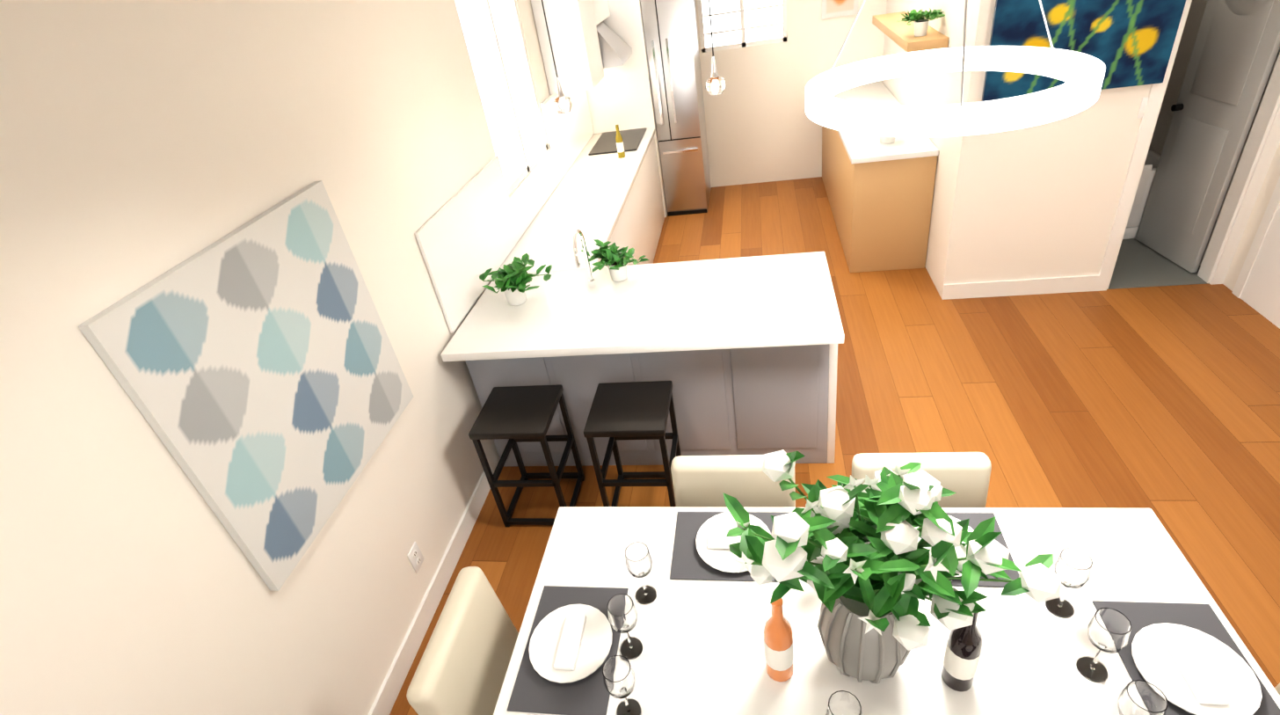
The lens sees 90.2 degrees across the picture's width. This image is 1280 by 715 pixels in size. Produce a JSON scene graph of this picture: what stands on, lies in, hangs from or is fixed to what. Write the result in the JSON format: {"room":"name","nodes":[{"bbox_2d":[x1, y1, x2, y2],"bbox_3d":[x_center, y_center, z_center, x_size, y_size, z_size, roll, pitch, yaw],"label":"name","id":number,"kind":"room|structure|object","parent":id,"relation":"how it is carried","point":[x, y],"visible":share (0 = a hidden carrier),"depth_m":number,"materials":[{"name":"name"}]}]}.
{"room":"dining room","nodes":[
{"label":"dining room","id":0,"kind":"room"},
{"bbox_2d":[0,0,550,714],"bbox_3d":[-1.436,0.921,1.096,0.120,2.700,14.290,-3,34,11],"label":"wall","id":1,"kind":"structure","parent":0,"point":[142,142],"depth_m":1.83,"materials":[{"name":"white paint"}]},
{"bbox_2d":[78,180,413,590],"bbox_3d":[-1.179,0.051,2.201,0.030,1.000,1.020,-3,34,11],"label":"framed picture","id":2,"kind":"object","parent":1,"relation":"attached to","point":[254,367],"visible":1,"depth_m":2.04,"materials":[{"name":"paper"}]},
{"bbox_2d":[407,541,424,573],"bbox_3d":[-1.015,0.907,2.897,0.010,0.120,0.080,-3,34,11],"label":"electrical outlet plate","id":3,"kind":"object","parent":1,"relation":"attached to","point":[415,556],"visible":1,"depth_m":2.89,"materials":[{"name":"white plastic"}]},
{"bbox_2d":[368,463,493,714],"bbox_3d":[-1.509,3.330,-0.168,0.015,0.120,9.500,-3,34,11],"label":"baseboard","id":4,"kind":"structure","parent":1,"relation":"attached to","point":[403,659],"depth_m":2.97,"materials":[{"name":"white wood"}]},
{"bbox_2d":[453,0,548,194],"bbox_3d":[-0.931,-1.821,4.277,0.100,1.180,1.100,-3,34,11],"label":"window","id":5,"kind":"structure","parent":1,"relation":"in","point":[486,32],"depth_m":4.37,"materials":[{"name":"white glass"}]},
{"bbox_2d":[414,105,594,333],"bbox_3d":[-0.759,-1.409,4.685,0.015,0.555,3.750,-3,34,11],"label":"backsplash","id":6,"kind":"structure","parent":1,"relation":"attached to","point":[476,229],"depth_m":3.71,"materials":[{"name":"white tile"}]},
{"bbox_2d":[530,0,604,98],"bbox_3d":[-0.590,-2.713,4.954,0.355,1.138,0.500,-3,34,11],"label":"upper cabinet","id":7,"kind":"object","parent":1,"relation":"attached to","point":[571,24],"depth_m":4.91,"materials":[{"name":"white wood"}]},
{"bbox_2d":[594,0,610,23],"bbox_3d":[-0.540,-3.197,5.317,0.355,0.748,0.650,-3,34,11],"label":"upper cabinet","id":8,"kind":"object","parent":1,"relation":"attached to","point":[602,7],"depth_m":5.44,"materials":[{"name":"white wood"}]},
{"bbox_2d":[596,21,632,68],"bbox_3d":[-0.374,-2.752,5.596,0.495,0.320,0.590,-3,34,11],"label":"range hood","id":9,"kind":"object","parent":8,"relation":"attached to","point":[615,49],"visible":0.3,"depth_m":5.42,"materials":[{"name":"silver metal"}]},
{"bbox_2d":[695,0,887,187],"bbox_3d":[1.054,-3.126,6.578,3.000,2.700,0.120,-3,34,11],"label":"wall","id":10,"kind":"structure","parent":0,"point":[761,127],"depth_m":6.71,"materials":[{"name":"white paint"}]},
{"bbox_2d":[697,0,786,52],"bbox_3d":[1.005,-3.524,6.312,0.860,0.820,0.100,-3,34,11],"label":"window","id":11,"kind":"structure","parent":10,"relation":"in","point":[736,24],"depth_m":6.43,"materials":[{"name":"white glass"}]},
{"bbox_2d":[821,0,858,19],"bbox_3d":[1.913,-3.491,6.097,0.340,0.420,0.020,-3,34,11],"label":"art","id":12,"kind":"object","parent":10,"relation":"attached to","point":[834,8],"visible":0.94,"depth_m":6.16,"materials":[{"name":"paper"}]},
{"bbox_2d":[389,176,1279,714],"bbox_3d":[2.022,1.884,1.295,7.100,0.104,14.470,-3,34,11],"label":"floor","id":13,"kind":"structure","parent":0,"point":[1163,402],"depth_m":3.62,"materials":[{"name":"brown wood"}]},
{"bbox_2d":[406,566,518,714],"bbox_3d":[-0.314,1.155,2.118,0.513,0.880,0.450,-3,34,11],"label":"chair","id":14,"kind":"object","parent":13,"relation":"on","point":[463,665],"visible":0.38,"depth_m":1.96,"materials":[{"name":"beige leather"}]},
{"bbox_2d":[454,276,575,465],"bbox_3d":[-0.619,0.100,3.778,0.460,0.900,0.628,-3,34,11],"label":"base cabinet","id":15,"kind":"object","parent":13,"relation":"on","point":[500,344],"depth_m":3.39,"materials":[{"name":"grey"}]},
{"bbox_2d":[479,253,552,305],"bbox_3d":[-0.664,-0.424,3.450,0.412,0.242,0.409,-3,34,11],"label":"potted plant","id":16,"kind":"object","parent":15,"relation":"on","point":[512,279],"visible":1,"depth_m":3.42,"materials":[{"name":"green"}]},
{"bbox_2d":[468,384,584,527],"bbox_3d":[-0.564,0.523,3.342,0.380,0.660,0.380,-3,34,11],"label":"stool","id":17,"kind":"object","parent":13,"relation":"on","point":[514,415],"visible":0.98,"depth_m":3.21,"materials":[{"name":"black wood"}]},
{"bbox_2d":[542,269,654,465],"bbox_3d":[-0.168,0.080,3.689,0.460,0.900,0.628,-3,34,11],"label":"base cabinet","id":18,"kind":"object","parent":13,"relation":"on","point":[589,337],"depth_m":3.32,"materials":[{"name":"grey"}]},
{"bbox_2d":[572,228,596,288],"bbox_3d":[-0.300,-0.497,3.355,0.040,0.365,0.201,-3,34,11],"label":"faucet","id":19,"kind":"object","parent":18,"relation":"on","point":[591,280],"visible":1,"depth_m":3.37,"materials":[{"name":"silver metal"}]},
{"bbox_2d":[586,0,667,217],"bbox_3d":[0.047,-2.820,6.380,1.065,2.698,0.800,-3,34,11],"label":"wall","id":20,"kind":"structure","parent":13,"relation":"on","point":[621,97],"depth_m":6.10,"materials":[{"name":"white paint"}]},
{"bbox_2d":[583,380,681,507],"bbox_3d":[-0.005,0.499,3.233,0.380,0.660,0.380,-3,34,11],"label":"stool","id":21,"kind":"object","parent":13,"relation":"on","point":[631,410],"visible":0.79,"depth_m":3.08,"materials":[{"name":"black wood"}]},
{"bbox_2d":[603,136,664,267],"bbox_3d":[-0.309,-0.972,5.322,0.615,0.900,3.080,-3,34,11],"label":"base cabinet","id":22,"kind":"object","parent":13,"relation":"on","point":[641,222],"depth_m":5.57,"materials":[{"name":"white wood"}]},
{"bbox_2d":[500,127,655,272],"bbox_3d":[-0.366,-1.361,5.064,0.635,0.040,3.080,-3,34,11],"label":"countertop","id":23,"kind":"structure","parent":22,"relation":"on","point":[591,198],"depth_m":4.60,"materials":[{"name":"white stone"}]},
{"bbox_2d":[581,239,648,281],"bbox_3d":[-0.141,-0.512,3.487,0.398,0.199,0.333,-3,34,11],"label":"potted plant","id":24,"kind":"object","parent":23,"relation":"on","point":[614,259],"visible":1,"depth_m":3.49,"materials":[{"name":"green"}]},
{"bbox_2d":[587,127,647,154],"bbox_3d":[-0.199,-2.025,5.975,0.440,0.014,0.700,-3,34,11],"label":"cooktop","id":25,"kind":"object","parent":23,"relation":"in","point":[605,144],"depth_m":5.93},
{"bbox_2d":[615,124,625,158],"bbox_3d":[-0.177,-1.855,5.476,0.062,0.270,0.062,-3,34,11],"label":"oil bottle","id":26,"kind":"object","parent":23,"relation":"on","point":[620,145],"visible":1,"depth_m":5.47,"materials":[{"name":"yellow glass"}]},
{"bbox_2d":[640,0,711,216],"bbox_3d":[0.405,-2.569,6.499,0.430,2.050,0.790,-3,34,11],"label":"fridge","id":27,"kind":"object","parent":13,"relation":"on","point":[671,33],"visible":1,"depth_m":6.17,"materials":[{"name":"silver metal"}]},
{"bbox_2d":[633,265,735,465],"bbox_3d":[0.283,0.060,3.601,0.460,0.900,0.628,-3,34,11],"label":"base cabinet","id":28,"kind":"object","parent":13,"relation":"on","point":[681,337],"depth_m":3.26,"materials":[{"name":"grey wood"}]},
{"bbox_2d":[670,454,795,507],"bbox_3d":[0.367,0.855,2.394,0.450,0.880,0.513,-3,34,11],"label":"chair","id":29,"kind":"object","parent":13,"relation":"on","point":[708,481],"visible":0.1,"depth_m":2.34,"materials":[{"name":"beige"}]},
{"bbox_2d":[725,254,841,463],"bbox_3d":[0.771,0.028,3.522,0.530,0.900,0.668,-3,34,11],"label":"base cabinet","id":30,"kind":"object","parent":13,"relation":"on","point":[741,353],"depth_m":3.20,"materials":[{"name":"grey wood"}]},
{"bbox_2d":[821,125,938,272],"bbox_3d":[2.081,-1.730,5.843,0.575,0.900,2.350,-3,34,11],"label":"base cabinet","id":31,"kind":"object","parent":13,"relation":"on","point":[879,196],"depth_m":4.94,"materials":[{"name":"brown wood"}]},
{"bbox_2d":[832,80,938,165],"bbox_3d":[2.002,-2.112,5.581,0.596,0.040,2.370,-3,34,11],"label":"countertop","id":32,"kind":"structure","parent":31,"relation":"on","point":[860,149],"depth_m":4.84,"materials":[{"name":"white stone"}]},
{"bbox_2d":[880,136,894,143],"bbox_3d":[1.830,-1.740,4.810,0.380,0.231,0.368,-3,34,11],"label":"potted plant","id":33,"kind":"object","parent":32,"relation":"on","point":[887,140],"visible":0.02,"depth_m":4.81,"materials":[{"name":"white"}]},
{"bbox_2d":[493,506,1279,714],"bbox_3d":[0.633,1.149,1.957,1.945,0.795,1.100,-3,34,11],"label":"dining table","id":34,"kind":"object","parent":13,"relation":"on","point":[703,649],"visible":0.62,"depth_m":1.80,"materials":[{"name":"white paint"}]},
{"bbox_2d":[506,585,628,714],"bbox_3d":[-0.203,0.841,1.884,0.280,0.030,0.400,-3,34,11],"label":"place setting","id":35,"kind":"object","parent":34,"relation":"on","point":[571,637],"depth_m":1.85,"materials":[{"name":"grey"}]},
{"bbox_2d":[602,637,641,714],"bbox_3d":[-0.044,0.861,1.651,0.081,0.205,0.081,-9,33,1],"label":"wine glass","id":36,"kind":"object","parent":34,"relation":"on","point":[618,673],"depth_m":1.65,"materials":[{"name":"clear glass"}]},
{"bbox_2d":[607,576,644,653],"bbox_3d":[-0.039,0.761,1.801,0.081,0.205,0.081,-9,33,1],"label":"wine glass","id":37,"kind":"object","parent":34,"relation":"on","point":[621,610],"depth_m":1.77,"materials":[{"name":"clear glass"}]},
{"bbox_2d":[625,541,656,603],"bbox_3d":[0.005,0.659,1.944,0.081,0.205,0.081,-9,33,1],"label":"wine glass","id":38,"kind":"object","parent":34,"relation":"on","point":[638,559],"depth_m":1.92,"materials":[{"name":"clear glass"}]},
{"bbox_2d":[669,511,791,581],"bbox_3d":[0.309,0.607,2.103,0.400,0.030,0.280,-3,34,11],"label":"place setting","id":39,"kind":"object","parent":34,"relation":"on","point":[701,551],"depth_m":2.10,"materials":[{"name":"grey ceramic"}]},
{"bbox_2d":[763,597,793,682],"bbox_3d":[0.360,0.726,1.662,0.076,0.300,0.076,-3,34,11],"label":"bottle","id":40,"kind":"object","parent":34,"relation":"on","point":[778,644],"visible":0.9,"depth_m":1.64,"materials":[{"name":"orange glass"}]},
{"bbox_2d":[825,690,862,714],"bbox_3d":[0.477,0.872,1.498,0.081,0.205,0.081,-9,33,1],"label":"wine glass","id":41,"kind":"object","parent":34,"relation":"on","point":[841,701],"depth_m":1.49,"materials":[{"name":"clear glass"}]},
{"bbox_2d":[722,450,1061,683],"bbox_3d":[0.577,0.545,1.543,0.736,0.668,0.486,-3,34,11],"label":"vase","id":42,"kind":"object","parent":34,"relation":"on","point":[875,573],"visible":1,"depth_m":1.41,"materials":[{"name":"grey"}]},
{"bbox_2d":[941,611,982,690],"bbox_3d":[0.801,0.707,1.575,0.076,0.300,0.076,-3,34,11],"label":"bottle","id":43,"kind":"object","parent":34,"relation":"on","point":[963,651],"visible":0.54,"depth_m":1.56,"materials":[{"name":"black glass"}]},
{"bbox_2d":[915,512,1018,587],"bbox_3d":[0.927,0.580,1.982,0.400,0.030,0.280,-3,34,11],"label":"place setting","id":44,"kind":"object","parent":34,"relation":"on","point":[975,518],"depth_m":1.99,"materials":[{"name":"grey"}]},
{"bbox_2d":[1045,547,1092,618],"bbox_3d":[1.152,0.609,1.719,0.081,0.205,0.081,-9,33,1],"label":"wine glass","id":45,"kind":"object","parent":34,"relation":"on","point":[1074,566],"depth_m":1.69,"materials":[{"name":"clear glass"}]},
{"bbox_2d":[1066,602,1131,682],"bbox_3d":[1.137,0.709,1.571,0.081,0.205,0.081,-9,33,1],"label":"wine glass","id":46,"kind":"object","parent":34,"relation":"on","point":[1109,629],"depth_m":1.55,"materials":[{"name":"clear glass"}]},
{"bbox_2d":[1098,668,1168,714],"bbox_3d":[1.103,0.811,1.426,0.081,0.205,0.081,-9,33,1],"label":"wine glass","id":47,"kind":"object","parent":34,"relation":"on","point":[1138,696],"depth_m":1.40,"materials":[{"name":"clear glass"}]},
{"bbox_2d":[1092,600,1279,714],"bbox_3d":[1.365,0.772,1.576,0.280,0.030,0.400,-3,34,11],"label":"place setting","id":48,"kind":"object","parent":34,"relation":"on","point":[1187,658],"depth_m":1.59,"materials":[{"name":"grey ceramic"}]},
{"bbox_2d":[851,451,991,507],"bbox_3d":[1.004,0.827,2.269,0.450,0.880,0.513,-3,34,11],"label":"chair","id":49,"kind":"object","parent":13,"relation":"on","point":[964,476],"visible":0.21,"depth_m":2.19,"materials":[{"name":"beige"}]},
{"bbox_2d":[1122,149,1160,239],"bbox_3d":[3.674,-1.493,5.215,0.760,0.727,0.990,-3,34,11],"label":"bathtub","id":50,"kind":"object","parent":13,"relation":"on","point":[1136,215],"depth_m":4.88,"materials":[{"name":"white ceramic"}]},
{"bbox_2d":[1132,164,1152,204],"bbox_3d":[3.554,-1.315,4.827,0.420,0.300,0.175,-3,34,11],"label":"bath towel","id":51,"kind":"object","parent":50,"relation":"on","point":[1143,183],"visible":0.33,"depth_m":4.72,"materials":[{"name":"white fabric"}]},
{"bbox_2d":[1274,682,1279,695],"bbox_3d":[1.578,1.127,1.663,0.513,0.880,0.450,-3,34,11],"label":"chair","id":52,"kind":"object","parent":13,"relation":"on","point":[1277,687],"depth_m":1.73,"materials":[{"name":"beige"}]},
{"bbox_2d":[881,0,974,290],"bbox_3d":[2.280,-2.418,5.183,0.120,2.700,2.860,-3,34,11],"label":"wall","id":53,"kind":"structure","parent":0,"point":[936,89],"depth_m":4.59,"materials":[{"name":"white paint"}]},
{"bbox_2d":[872,11,948,52],"bbox_3d":[2.016,-2.484,4.844,0.257,0.066,1.450,-3,34,11],"label":"shelf","id":54,"kind":"object","parent":53,"relation":"attached to","point":[901,33],"visible":0.79,"depth_m":4.52,"materials":[{"name":"brown wood"}]},
{"bbox_2d":[896,7,945,36],"bbox_3d":[1.938,-2.294,4.362,0.333,0.162,0.331,-3,34,11],"label":"potted plant","id":55,"kind":"object","parent":54,"relation":"on","point":[920,23],"visible":1,"depth_m":4.33,"materials":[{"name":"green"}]},
{"bbox_2d":[938,0,1151,297],"bbox_3d":[2.887,-1.616,3.808,1.770,2.700,0.120,-3,34,11],"label":"wall","id":56,"kind":"structure","parent":0,"point":[1041,200],"depth_m":4.15,"materials":[{"name":"white paint"}]},
{"bbox_2d":[941,274,1099,299],"bbox_3d":[2.685,-0.496,4.530,1.000,0.120,0.015,-3,34,11],"label":"baseboard","id":57,"kind":"structure","parent":56,"relation":"attached to","point":[1084,283],"depth_m":4.52,"materials":[{"name":"white wood"}]},
{"bbox_2d":[981,0,1185,101],"bbox_3d":[2.499,-1.903,3.582,0.960,0.790,0.030,-3,34,11],"label":"artwork","id":58,"kind":"object","parent":56,"relation":"attached to","point":[1127,43],"visible":0.67,"depth_m":3.62,"materials":[{"name":"paper"}]},
{"bbox_2d":[1136,96,1149,118],"bbox_3d":[3.013,-1.485,3.796,0.070,0.120,0.011,-3,34,11],"label":"switch plate","id":59,"kind":"object","parent":56,"relation":"attached to","point":[1143,107],"visible":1,"depth_m":3.80,"materials":[{"name":"white plastic"}]},
{"bbox_2d":[1095,0,1279,290],"bbox_3d":[3.408,-1.448,3.828,0.770,2.250,0.135,-3,34,11],"label":"door frame","id":60,"kind":"structure","parent":56,"relation":"attached to","point":[1257,155],"depth_m":3.98,"materials":[{"name":"white wood"}]},
{"bbox_2d":[1135,0,1279,272],"bbox_3d":[3.683,-1.636,4.120,0.095,2.140,0.600,-7,33,4],"label":"bathroom door","id":61,"kind":"structure","parent":56,"relation":"in","point":[1236,48],"depth_m":4.16,"materials":[{"name":"grey paint"}]},
{"bbox_2d":[1149,0,1279,290],"bbox_3d":[3.844,-1.783,3.810,0.120,2.700,3.030,-3,34,11],"label":"wall","id":62,"kind":"structure","parent":0,"point":[1185,47],"depth_m":4.43,"materials":[{"name":"white paint"}]},
{"bbox_2d":[1231,176,1279,328],"bbox_3d":[3.683,-1.119,3.258,0.040,2.250,0.840,-3,34,11],"label":"door frame","id":63,"kind":"structure","parent":62,"relation":"attached to","point":[1256,287],"depth_m":3.93,"materials":[{"name":"white wood"}]},
{"bbox_3d":[1.621,-0.428,-0.230,7.100,0.100,14.470,-3,34,11],"label":"ceiling","id":64,"kind":"structure","parent":0,"visible":0},
{"bbox_2d":[541,0,572,114],"bbox_3d":[-0.420,-1.510,2.813,0.120,0.845,0.120,-3,34,11],"label":"pendant light","id":65,"kind":"object","parent":64,"relation":"hanging from","point":[562,104],"visible":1,"depth_m":2.98,"materials":[{"name":"glass"}]},
{"bbox_2d":[705,0,726,95],"bbox_3d":[0.286,-1.541,2.675,0.120,0.845,0.120,-3,34,11],"label":"pendant light","id":66,"kind":"object","parent":64,"relation":"hanging from","point":[716,85],"visible":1,"depth_m":2.85,"materials":[{"name":"glass"}]},
{"bbox_2d":[805,0,1105,137],"bbox_3d":[0.775,-0.992,1.562,0.720,0.680,0.720,-3,34,11],"label":"ring chandelier","id":67,"kind":"object","parent":64,"relation":"hanging from","point":[1081,75],"visible":1,"depth_m":1.59,"materials":[{"name":"glowing white acrylic"},{"name":"white painted metal"}]}
]}

